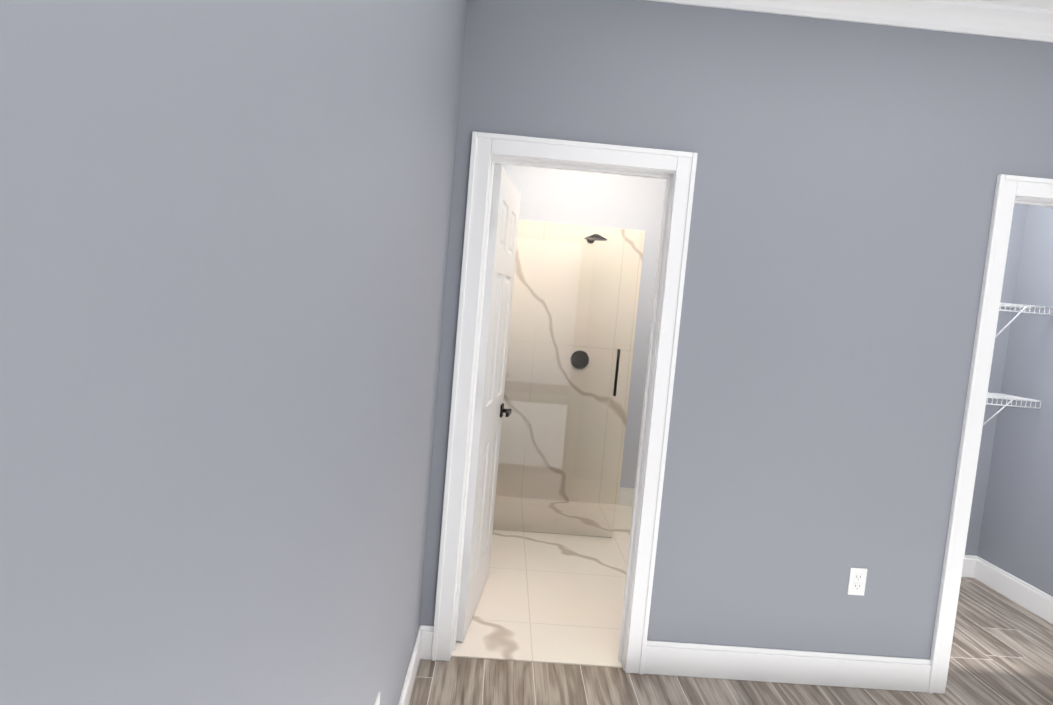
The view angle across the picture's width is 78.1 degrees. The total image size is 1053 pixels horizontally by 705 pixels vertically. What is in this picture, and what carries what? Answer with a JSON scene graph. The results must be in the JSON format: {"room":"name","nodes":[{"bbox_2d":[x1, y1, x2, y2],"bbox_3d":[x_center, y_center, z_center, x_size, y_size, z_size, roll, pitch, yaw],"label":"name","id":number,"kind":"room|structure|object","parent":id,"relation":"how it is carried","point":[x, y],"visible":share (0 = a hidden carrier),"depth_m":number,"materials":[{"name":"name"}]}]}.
{"room":"bedroom","nodes":[
{"label":"bedroom","id":0,"kind":"room"},
{"bbox_2d":[0,0,466,704],"bbox_3d":[-0.365,-0.057,1.668,0.120,2.780,6.650,5,4,-2],"label":"wall","id":1,"kind":"structure","parent":0,"point":[224,234],"depth_m":0.57,"materials":[{"name":"grey paint"}]},
{"bbox_2d":[374,692,379,704],"bbox_3d":[-0.384,0.939,1.651,0.008,0.115,0.070,5,4,-2],"label":"electrical outlet","id":2,"kind":"object","parent":1,"relation":"attached to","point":[377,701],"visible":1,"depth_m":1.66,"materials":[{"name":"white plastic"}]},
{"bbox_2d":[398,625,429,704],"bbox_3d":[-0.370,1.351,0.626,0.030,0.140,4.110,5,4,-2],"label":"baseboard","id":3,"kind":"structure","parent":1,"relation":"attached to","point":[421,649],"depth_m":2.50,"materials":[{"name":"white wood"}]},
{"bbox_2d":[494,163,665,487],"bbox_3d":[0.583,-0.227,4.960,1.980,2.780,0.120,5,4,-2],"label":"wall","id":4,"kind":"structure","parent":0,"point":[590,199],"depth_m":4.83,"materials":[{"name":"paint"}]},
{"bbox_2d":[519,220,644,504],"bbox_3d":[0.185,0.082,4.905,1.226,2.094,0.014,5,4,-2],"label":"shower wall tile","id":5,"kind":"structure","parent":4,"relation":"attached to","point":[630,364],"depth_m":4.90,"materials":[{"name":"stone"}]},
{"bbox_2d":[618,487,634,505],"bbox_3d":[1.025,1.136,5.013,0.630,0.140,0.015,5,4,-2],"label":"baseboard","id":6,"kind":"structure","parent":4,"relation":"attached to","point":[626,496],"depth_m":4.99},
{"bbox_2d":[409,505,1052,704],"bbox_3d":[3.517,1.660,2.518,8.800,0.106,8.500,5,4,-2],"label":"floor","id":7,"kind":"structure","parent":0,"point":[1001,650],"depth_m":2.92,"materials":[{"name":"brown wood"}]},
{"bbox_2d":[493,221,641,537],"bbox_3d":[0.126,0.182,4.145,1.042,1.988,0.077,5,4,-2],"label":"glass shower","id":8,"kind":"object","parent":7,"relation":"on","point":[571,324],"visible":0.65,"depth_m":4.15,"materials":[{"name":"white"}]},
{"bbox_2d":[420,0,1052,658],"bbox_3d":[1.339,0.012,2.693,3.360,2.780,0.120,5,4,-2],"label":"wall","id":9,"kind":"structure","parent":0,"point":[844,188],"depth_m":2.60,"materials":[{"name":"grey paint"}]},
{"bbox_2d":[456,165,520,641],"bbox_3d":[-0.171,0.218,3.062,0.143,2.030,0.743,5,4,5],"label":"bathroom door","id":10,"kind":"structure","parent":9,"relation":"in","point":[490,410],"depth_m":2.90,"materials":[{"name":"white wood"}]},
{"bbox_2d":[431,131,697,674],"bbox_3d":[0.136,0.237,2.664,0.880,2.130,0.142,5,4,-2],"label":"door frame","id":11,"kind":"structure","parent":9,"relation":"attached to","point":[680,164],"depth_m":2.60,"materials":[{"name":"white wood"}]},
{"bbox_2d":[643,640,930,691],"bbox_3d":[1.096,1.317,2.722,1.217,0.140,0.015,5,4,-2],"label":"baseboard","id":12,"kind":"structure","parent":9,"relation":"attached to","point":[780,666],"depth_m":2.71,"materials":[{"name":"white wood"}]},
{"bbox_2d":[647,0,1052,42],"bbox_3d":[1.456,-1.300,2.498,3.180,0.125,0.068,5,4,-2],"label":"crown molding","id":13,"kind":"structure","parent":9,"relation":"attached to","point":[997,20],"depth_m":2.45,"materials":[{"name":"white wood"}]},
{"bbox_2d":[847,567,866,595],"bbox_3d":[1.380,0.956,2.705,0.070,0.115,0.008,5,4,-2],"label":"electrical outlet","id":14,"kind":"object","parent":9,"relation":"attached to","point":[857,581],"visible":1,"depth_m":2.70,"materials":[{"name":"white plastic"}]},
{"bbox_2d":[928,174,1052,693],"bbox_3d":[2.163,0.396,2.677,0.755,2.160,0.022,5,4,-2],"label":"trim","id":15,"kind":"structure","parent":9,"relation":"attached to","point":[1008,188],"depth_m":2.65,"materials":[{"name":"white wood"}]},
{"bbox_2d":[1014,196,1052,207],"bbox_3d":[2.159,0.421,2.750,0.631,2.098,0.120,5,4,-2],"label":"door frame","id":16,"kind":"structure","parent":9,"relation":"attached to","point":[1039,202],"depth_m":2.65,"materials":[{"name":"white wood"}]},
{"bbox_2d":[965,204,1026,555],"bbox_3d":[2.345,-0.007,4.067,1.500,2.780,0.120,5,4,-2],"label":"wall","id":17,"kind":"structure","parent":0,"point":[997,372],"depth_m":4.04,"materials":[{"name":"grey paint"}]},
{"bbox_2d":[961,555,976,577],"bbox_3d":[2.174,1.305,4.097,1.380,0.140,0.015,5,4,-2],"label":"baseboard","id":18,"kind":"structure","parent":17,"relation":"attached to","point":[969,562],"depth_m":4.11,"materials":[{"name":"white wood"}]},
{"bbox_2d":[983,392,1040,424],"bbox_3d":[2.262,0.347,3.874,1.376,0.278,0.312,5,4,-2],"label":"closet shelf","id":19,"kind":"object","parent":17,"relation":"attached to","point":[997,396],"visible":0.23,"depth_m":3.75,"materials":[{"name":"white metal"}]},
{"bbox_2d":[995,302,1052,337],"bbox_3d":[2.308,-0.189,3.833,1.376,0.278,0.312,5,4,-2],"label":"closet shelf","id":20,"kind":"object","parent":17,"relation":"attached to","point":[1010,305],"visible":0.17,"depth_m":3.69,"materials":[{"name":"white metal"}]},
{"bbox_2d":[973,0,1052,8],"bbox_3d":[3.764,-1.198,2.299,8.800,0.100,8.500,5,4,-2],"label":"ceiling","id":21,"kind":"structure","parent":0,"point":[1048,4],"depth_m":2.46,"materials":[{"name":"paint"}]},
{"bbox_2d":[977,205,1052,596],"bbox_3d":[3.115,0.271,1.317,0.120,2.780,5.690,5,4,-2],"label":"wall","id":22,"kind":"structure","parent":0,"point":[1016,537],"depth_m":3.83,"materials":[{"name":"grey paint"}]},
{"bbox_2d":[974,556,1052,623],"bbox_3d":[2.872,1.410,3.512,0.015,0.140,1.200,5,4,-2],"label":"baseboard","id":23,"kind":"structure","parent":22,"relation":"attached to","point":[1032,599],"depth_m":3.79,"materials":[{"name":"white wood"}]}
]}

